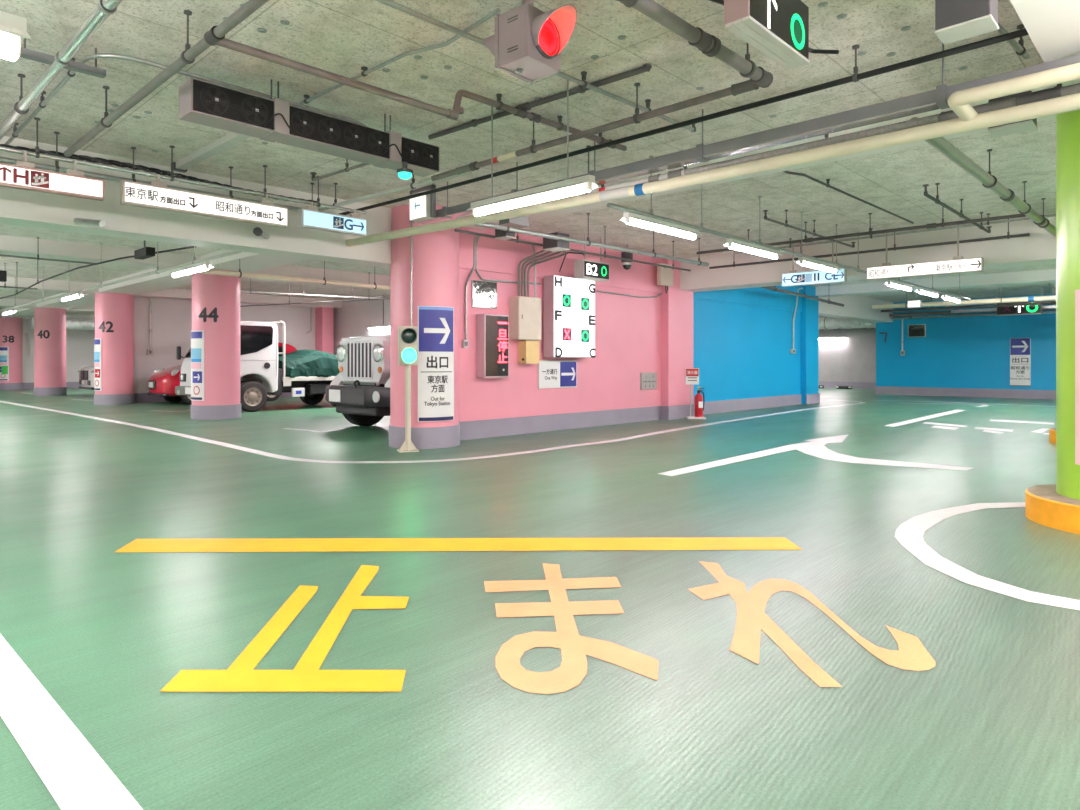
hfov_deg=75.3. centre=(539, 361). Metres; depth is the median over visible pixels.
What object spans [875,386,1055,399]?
baseboard
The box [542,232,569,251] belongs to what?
junction box
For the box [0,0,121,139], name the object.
conduit
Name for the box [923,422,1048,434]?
floor marking
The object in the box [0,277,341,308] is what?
beam
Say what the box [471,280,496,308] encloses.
wall mirror
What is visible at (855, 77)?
cable
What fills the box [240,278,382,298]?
conduit
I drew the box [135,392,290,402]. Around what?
baseboard
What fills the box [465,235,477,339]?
conduit
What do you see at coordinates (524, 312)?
enclosure
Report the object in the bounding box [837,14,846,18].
socket
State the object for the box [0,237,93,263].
conduit
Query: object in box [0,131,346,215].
rail
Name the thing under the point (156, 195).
sign
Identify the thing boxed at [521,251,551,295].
conduit
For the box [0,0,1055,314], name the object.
ceiling
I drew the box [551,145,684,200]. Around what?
drain pipe
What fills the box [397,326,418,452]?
signal post
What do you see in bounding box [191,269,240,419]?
pillar
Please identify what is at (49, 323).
pillar
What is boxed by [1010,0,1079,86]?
beam
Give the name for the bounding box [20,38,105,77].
channel
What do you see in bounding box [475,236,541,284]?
conduit
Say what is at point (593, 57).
socket
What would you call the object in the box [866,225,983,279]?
sign
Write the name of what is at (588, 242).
conduit
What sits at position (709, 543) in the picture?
floor marking
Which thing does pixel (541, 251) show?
conduit
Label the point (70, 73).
conduit
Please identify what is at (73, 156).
cable
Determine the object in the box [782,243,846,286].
sign
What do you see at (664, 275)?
enclosure
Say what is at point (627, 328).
wall
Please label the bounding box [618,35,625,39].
socket
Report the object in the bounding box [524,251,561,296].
conduit
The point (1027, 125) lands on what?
junction box
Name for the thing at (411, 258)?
conduit
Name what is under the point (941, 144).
drain pipe
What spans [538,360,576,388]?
sign
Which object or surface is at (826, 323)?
air duct
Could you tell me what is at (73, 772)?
floor marking
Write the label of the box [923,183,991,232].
pipe
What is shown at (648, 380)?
plate
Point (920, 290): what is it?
ceiling lamp
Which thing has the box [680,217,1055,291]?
beam
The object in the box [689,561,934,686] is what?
road marking
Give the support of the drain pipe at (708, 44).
hanging from the ceiling
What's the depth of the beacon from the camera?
5.57 m
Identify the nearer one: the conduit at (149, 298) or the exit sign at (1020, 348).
the conduit at (149, 298)
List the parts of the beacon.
lamp globe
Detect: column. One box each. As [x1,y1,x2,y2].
[315,307,333,395]
[661,258,692,405]
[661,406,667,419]
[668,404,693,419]
[801,285,818,403]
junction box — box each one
[0,270,6,281]
[134,240,154,259]
[495,229,515,239]
[499,216,529,228]
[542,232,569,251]
[934,0,998,44]
[987,90,1037,136]
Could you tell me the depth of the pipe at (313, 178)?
6.79 m
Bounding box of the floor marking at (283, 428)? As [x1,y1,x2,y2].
[283,428,346,431]
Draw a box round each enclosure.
[509,296,540,340]
[518,341,538,363]
[657,263,672,293]
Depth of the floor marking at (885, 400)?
18.73 m
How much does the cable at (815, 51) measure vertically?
0.171 m
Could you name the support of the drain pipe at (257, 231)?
attached to the beam at (18, 207)
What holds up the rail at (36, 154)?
hanging from the ceiling
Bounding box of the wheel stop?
[836,386,851,388]
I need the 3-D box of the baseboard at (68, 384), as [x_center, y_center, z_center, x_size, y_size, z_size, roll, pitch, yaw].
[-18.869,0.970,30.466,0.020,0.260,5.980,0,0,44]
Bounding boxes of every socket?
[257,28,266,32]
[280,20,289,24]
[414,55,421,59]
[591,55,598,59]
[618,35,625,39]
[818,2,827,6]
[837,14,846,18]
[857,51,866,55]
[886,52,895,56]
[901,26,910,30]
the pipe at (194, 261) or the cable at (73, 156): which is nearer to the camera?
the cable at (73, 156)
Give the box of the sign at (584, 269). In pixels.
[559,233,608,281]
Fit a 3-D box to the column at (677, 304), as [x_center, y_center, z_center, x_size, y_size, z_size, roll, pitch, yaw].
[2.580,-0.450,13.787,0.480,3.100,0.900,0,0,44]
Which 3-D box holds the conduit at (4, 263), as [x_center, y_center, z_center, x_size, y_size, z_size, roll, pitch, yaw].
[-11.377,-1.749,13.569,0.046,0.502,2.700,0,0,44]
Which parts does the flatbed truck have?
number plate, door pull, guard post, plate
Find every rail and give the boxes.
[0,117,366,213]
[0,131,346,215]
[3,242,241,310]
[607,156,865,273]
[888,273,970,299]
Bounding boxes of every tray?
[947,287,1055,312]
[947,300,1055,305]
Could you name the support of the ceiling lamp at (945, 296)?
hanging from the rail at (894, 279)
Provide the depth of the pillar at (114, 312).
17.97 m
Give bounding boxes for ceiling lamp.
[0,11,30,60]
[0,309,16,314]
[59,291,83,300]
[168,261,213,276]
[367,324,389,328]
[466,80,598,215]
[620,212,701,239]
[723,238,782,258]
[795,257,839,272]
[819,336,845,338]
[884,280,914,290]
[915,287,939,296]
[940,294,962,302]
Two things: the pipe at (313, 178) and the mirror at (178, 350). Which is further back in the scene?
the mirror at (178, 350)
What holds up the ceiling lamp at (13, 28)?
hanging from the ceiling
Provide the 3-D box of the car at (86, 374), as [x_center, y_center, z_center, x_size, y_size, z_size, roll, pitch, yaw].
[-13.543,0.375,24.837,2.080,1.450,4.599,0,0,44]
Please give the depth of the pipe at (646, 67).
5.25 m
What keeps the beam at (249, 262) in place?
attached to the ceiling
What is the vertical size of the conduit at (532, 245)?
0.791 m
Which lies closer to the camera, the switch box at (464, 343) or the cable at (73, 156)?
the cable at (73, 156)
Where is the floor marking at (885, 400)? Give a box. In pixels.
[885,400,1055,406]
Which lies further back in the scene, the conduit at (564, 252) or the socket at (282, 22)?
the conduit at (564, 252)
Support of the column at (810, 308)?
on the floor
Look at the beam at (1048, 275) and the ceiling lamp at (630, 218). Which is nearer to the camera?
the ceiling lamp at (630, 218)
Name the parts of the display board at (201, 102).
mounting post, mounting post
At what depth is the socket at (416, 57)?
4.58 m
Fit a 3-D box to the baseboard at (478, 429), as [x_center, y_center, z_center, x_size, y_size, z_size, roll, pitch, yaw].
[0.385,0.970,11.389,0.020,0.260,5.600,0,0,44]
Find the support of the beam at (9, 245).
attached to the ceiling
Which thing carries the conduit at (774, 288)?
hanging from the ceiling
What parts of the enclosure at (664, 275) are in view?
door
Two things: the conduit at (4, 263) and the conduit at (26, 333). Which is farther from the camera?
the conduit at (26, 333)
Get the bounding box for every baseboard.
[23,382,79,388]
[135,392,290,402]
[459,406,660,440]
[693,394,800,413]
[806,393,819,403]
[819,381,875,388]
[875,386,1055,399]
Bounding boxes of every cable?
[0,144,316,202]
[0,246,195,298]
[339,28,1028,214]
[709,0,838,53]
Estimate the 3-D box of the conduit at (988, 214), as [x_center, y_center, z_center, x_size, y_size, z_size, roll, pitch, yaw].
[5.142,-1.923,10.302,5.000,0.153,0.045,0,0,44]
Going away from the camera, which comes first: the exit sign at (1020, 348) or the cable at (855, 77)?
the cable at (855, 77)
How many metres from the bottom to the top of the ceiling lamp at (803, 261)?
0.104 m
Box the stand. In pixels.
[685,368,705,418]
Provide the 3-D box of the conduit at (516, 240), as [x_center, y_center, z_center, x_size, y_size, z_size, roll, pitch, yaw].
[0.778,-1.769,10.114,0.046,0.462,5.100,0,0,44]
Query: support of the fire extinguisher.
on the stand
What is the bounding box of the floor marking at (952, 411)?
[885,410,965,426]
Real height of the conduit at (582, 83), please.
0.103 m
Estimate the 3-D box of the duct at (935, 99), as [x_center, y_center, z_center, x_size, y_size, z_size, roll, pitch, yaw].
[1.542,-1.799,5.304,8.100,0.402,0.116,0,0,44]
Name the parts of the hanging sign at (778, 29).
rail, rail, rail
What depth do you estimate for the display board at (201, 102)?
5.01 m
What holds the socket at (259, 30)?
attached to the ceiling
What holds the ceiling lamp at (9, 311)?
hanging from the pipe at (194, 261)
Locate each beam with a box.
[0,136,390,267]
[0,235,389,285]
[0,249,309,317]
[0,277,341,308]
[0,298,94,310]
[23,314,94,318]
[456,85,1056,229]
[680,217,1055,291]
[816,269,1055,296]
[819,295,892,322]
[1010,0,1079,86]
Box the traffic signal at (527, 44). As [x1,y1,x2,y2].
[482,0,576,82]
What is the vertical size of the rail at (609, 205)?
0.612 m
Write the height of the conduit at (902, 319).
1.102 m
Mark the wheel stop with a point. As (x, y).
(837, 387)
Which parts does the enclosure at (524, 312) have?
door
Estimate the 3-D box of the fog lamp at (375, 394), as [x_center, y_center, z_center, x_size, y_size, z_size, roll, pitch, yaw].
[-2.445,0.520,10.439,0.170,0.170,0.025,0,0,44]
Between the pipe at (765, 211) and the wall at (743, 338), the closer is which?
the pipe at (765, 211)
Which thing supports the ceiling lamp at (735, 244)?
hanging from the rail at (609, 205)
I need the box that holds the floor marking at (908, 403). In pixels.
[908,403,988,406]
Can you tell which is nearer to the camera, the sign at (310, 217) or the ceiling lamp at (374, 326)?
the sign at (310, 217)
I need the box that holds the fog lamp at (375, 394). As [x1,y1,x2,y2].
[372,391,379,402]
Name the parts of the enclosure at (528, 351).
lid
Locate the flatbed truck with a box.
[175,320,339,411]
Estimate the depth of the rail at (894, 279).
13.73 m
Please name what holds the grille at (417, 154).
attached to the display board at (201, 102)
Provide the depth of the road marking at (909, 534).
3.93 m
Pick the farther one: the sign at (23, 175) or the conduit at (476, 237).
the conduit at (476, 237)
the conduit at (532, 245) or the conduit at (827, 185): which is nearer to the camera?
the conduit at (827, 185)
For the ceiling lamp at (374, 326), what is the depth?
21.11 m
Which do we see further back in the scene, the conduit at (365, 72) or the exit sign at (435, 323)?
the exit sign at (435, 323)
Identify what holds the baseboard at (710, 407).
attached to the wall at (743, 338)
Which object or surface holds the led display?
attached to the wall at (627, 328)
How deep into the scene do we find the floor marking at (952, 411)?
13.59 m
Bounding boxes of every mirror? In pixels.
[176,346,184,359]
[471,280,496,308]
[908,324,925,336]
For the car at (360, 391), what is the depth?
10.92 m
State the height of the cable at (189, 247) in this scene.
0.694 m
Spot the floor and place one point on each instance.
(994, 724)
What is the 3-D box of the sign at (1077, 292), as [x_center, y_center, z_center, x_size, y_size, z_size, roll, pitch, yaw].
[3.674,0.100,4.465,0.073,1.160,0.442,0,0,-37]
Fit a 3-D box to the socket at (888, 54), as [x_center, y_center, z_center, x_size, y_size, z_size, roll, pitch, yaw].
[2.279,-1.999,4.545,0.054,0.022,0.053,0,0,44]
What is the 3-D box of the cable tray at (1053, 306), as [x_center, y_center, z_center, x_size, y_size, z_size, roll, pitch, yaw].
[13.825,-1.715,18.664,5.400,0.570,0.310,0,0,44]
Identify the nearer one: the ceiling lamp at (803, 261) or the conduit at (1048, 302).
the ceiling lamp at (803, 261)
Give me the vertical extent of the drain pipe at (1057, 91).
0.456 m
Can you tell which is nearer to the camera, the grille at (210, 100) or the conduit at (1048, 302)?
the grille at (210, 100)
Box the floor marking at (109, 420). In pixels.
[0,400,865,462]
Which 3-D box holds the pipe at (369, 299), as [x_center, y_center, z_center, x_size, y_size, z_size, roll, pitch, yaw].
[-3.845,-1.615,15.668,6.275,0.770,0.043,0,0,1]
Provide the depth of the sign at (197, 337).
13.33 m
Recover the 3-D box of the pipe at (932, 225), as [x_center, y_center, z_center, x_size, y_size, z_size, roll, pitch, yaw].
[4.119,-1.851,9.709,4.342,0.298,0.066,0,0,42]
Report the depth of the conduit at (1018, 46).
4.11 m
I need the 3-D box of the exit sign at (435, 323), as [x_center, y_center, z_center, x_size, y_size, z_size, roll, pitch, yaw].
[-1.319,0.023,8.947,0.491,1.461,0.093,0,0,-30]
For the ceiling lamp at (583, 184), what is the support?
hanging from the ceiling
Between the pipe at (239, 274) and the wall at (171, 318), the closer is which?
the pipe at (239, 274)
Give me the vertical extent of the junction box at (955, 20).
0.286 m
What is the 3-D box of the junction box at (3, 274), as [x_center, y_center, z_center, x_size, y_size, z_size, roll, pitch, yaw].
[-8.086,-1.595,10.355,0.120,0.790,0.300,0,0,44]
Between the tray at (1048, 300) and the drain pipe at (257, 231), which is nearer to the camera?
the drain pipe at (257, 231)
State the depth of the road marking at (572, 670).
2.75 m
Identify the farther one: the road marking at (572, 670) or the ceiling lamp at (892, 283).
the ceiling lamp at (892, 283)
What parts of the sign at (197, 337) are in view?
pink map panel, blue map panel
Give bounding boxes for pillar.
[0,317,22,389]
[33,307,66,395]
[94,293,134,404]
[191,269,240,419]
[389,205,459,448]
[1025,110,1079,533]
[1049,428,1055,443]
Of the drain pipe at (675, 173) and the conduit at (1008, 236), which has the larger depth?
the conduit at (1008, 236)
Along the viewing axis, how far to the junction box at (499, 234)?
8.59 m
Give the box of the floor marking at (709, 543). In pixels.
[115,537,800,551]
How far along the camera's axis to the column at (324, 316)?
22.54 m
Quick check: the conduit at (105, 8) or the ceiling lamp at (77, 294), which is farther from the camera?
the ceiling lamp at (77, 294)
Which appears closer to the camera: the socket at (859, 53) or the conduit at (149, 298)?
the socket at (859, 53)
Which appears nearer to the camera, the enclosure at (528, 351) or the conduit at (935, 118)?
the conduit at (935, 118)
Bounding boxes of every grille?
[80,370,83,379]
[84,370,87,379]
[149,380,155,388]
[193,79,273,129]
[290,107,388,158]
[402,138,438,170]
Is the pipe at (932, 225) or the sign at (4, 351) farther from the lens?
the sign at (4, 351)
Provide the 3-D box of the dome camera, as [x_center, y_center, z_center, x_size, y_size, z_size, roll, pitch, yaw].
[1.489,-1.787,11.979,0.200,0.426,0.200,0,0,44]
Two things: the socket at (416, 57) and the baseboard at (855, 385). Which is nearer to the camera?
the socket at (416, 57)
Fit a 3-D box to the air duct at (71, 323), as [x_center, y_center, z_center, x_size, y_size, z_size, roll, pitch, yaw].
[-17.904,-1.630,28.450,0.521,0.740,4.637,0,0,44]
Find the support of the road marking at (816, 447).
on the floor
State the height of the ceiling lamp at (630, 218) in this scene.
0.104 m
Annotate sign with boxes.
[0,151,104,200]
[0,347,8,380]
[94,339,101,390]
[120,175,288,227]
[191,330,203,400]
[298,202,366,236]
[410,183,435,222]
[418,306,453,421]
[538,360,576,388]
[559,233,608,281]
[724,0,809,69]
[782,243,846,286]
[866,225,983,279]
[907,292,920,307]
[996,286,1042,315]
[1010,338,1030,385]
[1075,289,1079,464]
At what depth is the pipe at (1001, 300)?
18.34 m
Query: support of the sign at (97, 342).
attached to the pillar at (114, 312)
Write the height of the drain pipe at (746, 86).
0.288 m
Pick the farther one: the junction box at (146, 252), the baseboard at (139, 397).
the baseboard at (139, 397)
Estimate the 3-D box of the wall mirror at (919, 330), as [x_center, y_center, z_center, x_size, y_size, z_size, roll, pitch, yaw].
[12.426,-1.030,23.080,0.527,0.412,0.057,0,0,44]
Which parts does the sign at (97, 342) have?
pink map panel, blue map panel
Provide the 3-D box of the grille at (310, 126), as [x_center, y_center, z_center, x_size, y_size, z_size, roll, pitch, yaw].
[-1.485,-1.708,5.240,0.012,0.195,0.835,0,0,44]
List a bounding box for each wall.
[22,318,94,382]
[134,297,314,392]
[334,295,389,354]
[459,227,661,421]
[693,285,801,402]
[819,316,875,381]
[876,294,1055,389]
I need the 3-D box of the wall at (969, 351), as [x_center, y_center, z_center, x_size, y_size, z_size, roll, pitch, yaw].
[17.493,-0.450,18.486,16.250,3.100,0.300,0,0,44]
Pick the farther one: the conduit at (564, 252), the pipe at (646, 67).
the conduit at (564, 252)
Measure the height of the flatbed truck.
2.054 m
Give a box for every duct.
[29,316,94,329]
[417,43,1079,223]
[819,317,875,329]
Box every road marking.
[484,563,657,693]
[658,434,971,475]
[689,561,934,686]
[895,502,1079,609]
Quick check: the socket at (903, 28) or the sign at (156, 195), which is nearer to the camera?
the socket at (903, 28)
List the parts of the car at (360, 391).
number plate, headlight glass, slot frame, slot frame, slot frame, slot frame, skid plate, slot frame, grille panel, slot frame, slot frame, headlight glass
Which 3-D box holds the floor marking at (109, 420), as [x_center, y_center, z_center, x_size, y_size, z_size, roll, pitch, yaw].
[-6.276,1.097,22.472,28.295,0.001,17.145,0,0,44]
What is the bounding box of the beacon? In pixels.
[397,162,412,178]
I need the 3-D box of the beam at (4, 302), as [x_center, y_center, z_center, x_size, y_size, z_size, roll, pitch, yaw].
[-18.644,-1.880,20.583,0.700,0.240,20.000,0,0,44]
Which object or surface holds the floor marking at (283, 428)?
on the floor
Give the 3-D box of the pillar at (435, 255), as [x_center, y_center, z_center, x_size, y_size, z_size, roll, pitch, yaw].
[-1.534,-0.450,9.323,0.936,3.100,0.936,0,0,44]
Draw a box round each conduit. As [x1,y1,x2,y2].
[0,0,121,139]
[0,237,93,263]
[0,263,37,289]
[5,53,366,144]
[26,333,29,355]
[147,297,151,350]
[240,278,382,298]
[295,8,499,106]
[318,171,471,210]
[375,0,695,131]
[410,222,412,325]
[455,226,690,270]
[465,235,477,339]
[475,213,708,265]
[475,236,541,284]
[518,250,545,295]
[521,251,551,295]
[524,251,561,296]
[527,251,565,296]
[532,245,535,297]
[535,134,828,203]
[596,290,662,297]
[681,114,939,175]
[709,219,1029,268]
[734,213,1055,253]
[761,286,843,306]
[783,171,913,223]
[793,288,802,348]
[881,300,1055,311]
[889,300,1055,316]
[891,311,1055,318]
[902,319,902,350]
[997,21,1028,58]
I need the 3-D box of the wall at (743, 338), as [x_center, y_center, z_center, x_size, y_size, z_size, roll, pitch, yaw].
[4.788,-0.450,16.311,0.285,3.100,5.800,0,0,44]
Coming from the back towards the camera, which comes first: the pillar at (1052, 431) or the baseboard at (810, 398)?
the baseboard at (810, 398)
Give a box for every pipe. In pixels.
[64,0,268,156]
[74,218,105,226]
[201,259,389,289]
[217,38,626,150]
[240,281,389,306]
[253,227,269,238]
[310,159,368,180]
[345,63,1079,246]
[428,63,651,139]
[431,80,759,180]
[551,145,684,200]
[616,0,772,87]
[696,203,1025,254]
[763,210,854,247]
[872,286,1055,308]
[910,117,1055,236]
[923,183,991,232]
[939,83,1079,121]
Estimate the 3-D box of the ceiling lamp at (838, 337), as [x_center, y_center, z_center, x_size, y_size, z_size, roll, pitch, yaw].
[12.307,-1.018,29.596,1.220,0.104,0.150,0,0,44]
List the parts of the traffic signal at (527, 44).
case lid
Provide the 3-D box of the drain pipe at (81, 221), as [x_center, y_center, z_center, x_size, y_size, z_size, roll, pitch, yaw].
[-4.182,-1.295,6.494,0.443,0.127,0.058,0,0,29]
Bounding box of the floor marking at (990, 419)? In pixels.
[990,419,1053,424]
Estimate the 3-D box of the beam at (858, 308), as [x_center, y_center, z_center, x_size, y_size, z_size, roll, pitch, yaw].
[9.659,-1.670,21.615,0.500,0.660,7.400,0,0,44]
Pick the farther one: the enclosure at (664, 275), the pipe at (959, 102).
the enclosure at (664, 275)
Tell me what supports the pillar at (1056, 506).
on the floor
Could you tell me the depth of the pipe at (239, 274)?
12.66 m
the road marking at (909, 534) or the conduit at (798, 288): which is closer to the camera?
the road marking at (909, 534)
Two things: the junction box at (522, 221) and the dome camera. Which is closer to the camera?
the junction box at (522, 221)
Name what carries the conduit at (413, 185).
hanging from the ceiling
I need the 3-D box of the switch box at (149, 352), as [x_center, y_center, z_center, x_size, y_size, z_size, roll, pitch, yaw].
[-10.653,-0.271,19.116,0.080,0.160,0.140,0,0,44]
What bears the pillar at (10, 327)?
on the floor
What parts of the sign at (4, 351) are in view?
blue map panel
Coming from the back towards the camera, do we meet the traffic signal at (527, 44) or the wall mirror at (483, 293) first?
the wall mirror at (483, 293)
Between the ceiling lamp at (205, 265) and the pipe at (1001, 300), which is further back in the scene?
the pipe at (1001, 300)
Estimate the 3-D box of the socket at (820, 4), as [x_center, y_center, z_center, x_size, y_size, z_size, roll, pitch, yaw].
[1.581,-1.999,3.911,0.054,0.022,0.053,0,0,44]
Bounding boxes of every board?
[179,78,439,176]
[543,275,595,357]
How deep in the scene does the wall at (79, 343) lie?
29.54 m
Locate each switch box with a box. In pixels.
[147,349,152,354]
[461,340,467,347]
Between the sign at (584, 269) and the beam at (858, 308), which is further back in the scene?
the beam at (858, 308)
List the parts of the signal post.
post, plate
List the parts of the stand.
post, sign plate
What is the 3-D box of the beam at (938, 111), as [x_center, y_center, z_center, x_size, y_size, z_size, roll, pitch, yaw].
[4.426,-1.950,4.415,15.700,0.100,0.940,0,0,44]
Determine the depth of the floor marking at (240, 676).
2.50 m
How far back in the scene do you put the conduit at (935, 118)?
4.96 m
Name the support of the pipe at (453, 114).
hanging from the ceiling
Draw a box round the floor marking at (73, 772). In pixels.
[0,634,142,809]
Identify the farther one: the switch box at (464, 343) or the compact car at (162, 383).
the compact car at (162, 383)
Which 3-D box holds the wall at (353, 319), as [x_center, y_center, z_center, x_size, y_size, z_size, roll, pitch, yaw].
[-9.679,-0.450,26.021,34.050,3.100,0.250,0,0,44]
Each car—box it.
[78,365,93,389]
[147,342,296,404]
[325,335,389,425]
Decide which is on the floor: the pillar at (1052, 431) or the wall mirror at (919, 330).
the pillar at (1052, 431)
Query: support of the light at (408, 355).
attached to the signal post
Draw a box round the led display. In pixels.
[476,314,508,377]
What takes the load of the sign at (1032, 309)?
hanging from the ceiling
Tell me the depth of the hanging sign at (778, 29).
3.48 m
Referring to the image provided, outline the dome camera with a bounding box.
[621,245,632,269]
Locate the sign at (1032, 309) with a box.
[996,286,1042,315]
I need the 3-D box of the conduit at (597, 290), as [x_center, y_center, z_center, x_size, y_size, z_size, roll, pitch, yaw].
[1.684,-1.322,12.719,0.028,0.278,2.051,0,0,44]
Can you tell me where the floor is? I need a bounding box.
[0,388,1079,809]
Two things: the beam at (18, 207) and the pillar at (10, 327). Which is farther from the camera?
the pillar at (10, 327)
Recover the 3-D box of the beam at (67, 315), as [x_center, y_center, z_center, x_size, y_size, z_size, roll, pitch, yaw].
[-23.633,-1.880,25.351,0.700,0.240,20.000,0,0,44]
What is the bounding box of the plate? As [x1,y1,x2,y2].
[640,372,656,389]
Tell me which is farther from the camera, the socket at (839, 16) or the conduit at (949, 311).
the conduit at (949, 311)
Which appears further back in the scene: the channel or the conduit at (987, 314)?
the conduit at (987, 314)
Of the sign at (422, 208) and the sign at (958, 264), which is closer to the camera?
the sign at (422, 208)
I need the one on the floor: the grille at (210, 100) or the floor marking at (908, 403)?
the floor marking at (908, 403)
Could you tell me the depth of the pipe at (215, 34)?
4.05 m
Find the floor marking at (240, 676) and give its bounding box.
[161,565,408,690]
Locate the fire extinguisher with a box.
[694,387,704,416]
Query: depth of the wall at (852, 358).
29.20 m

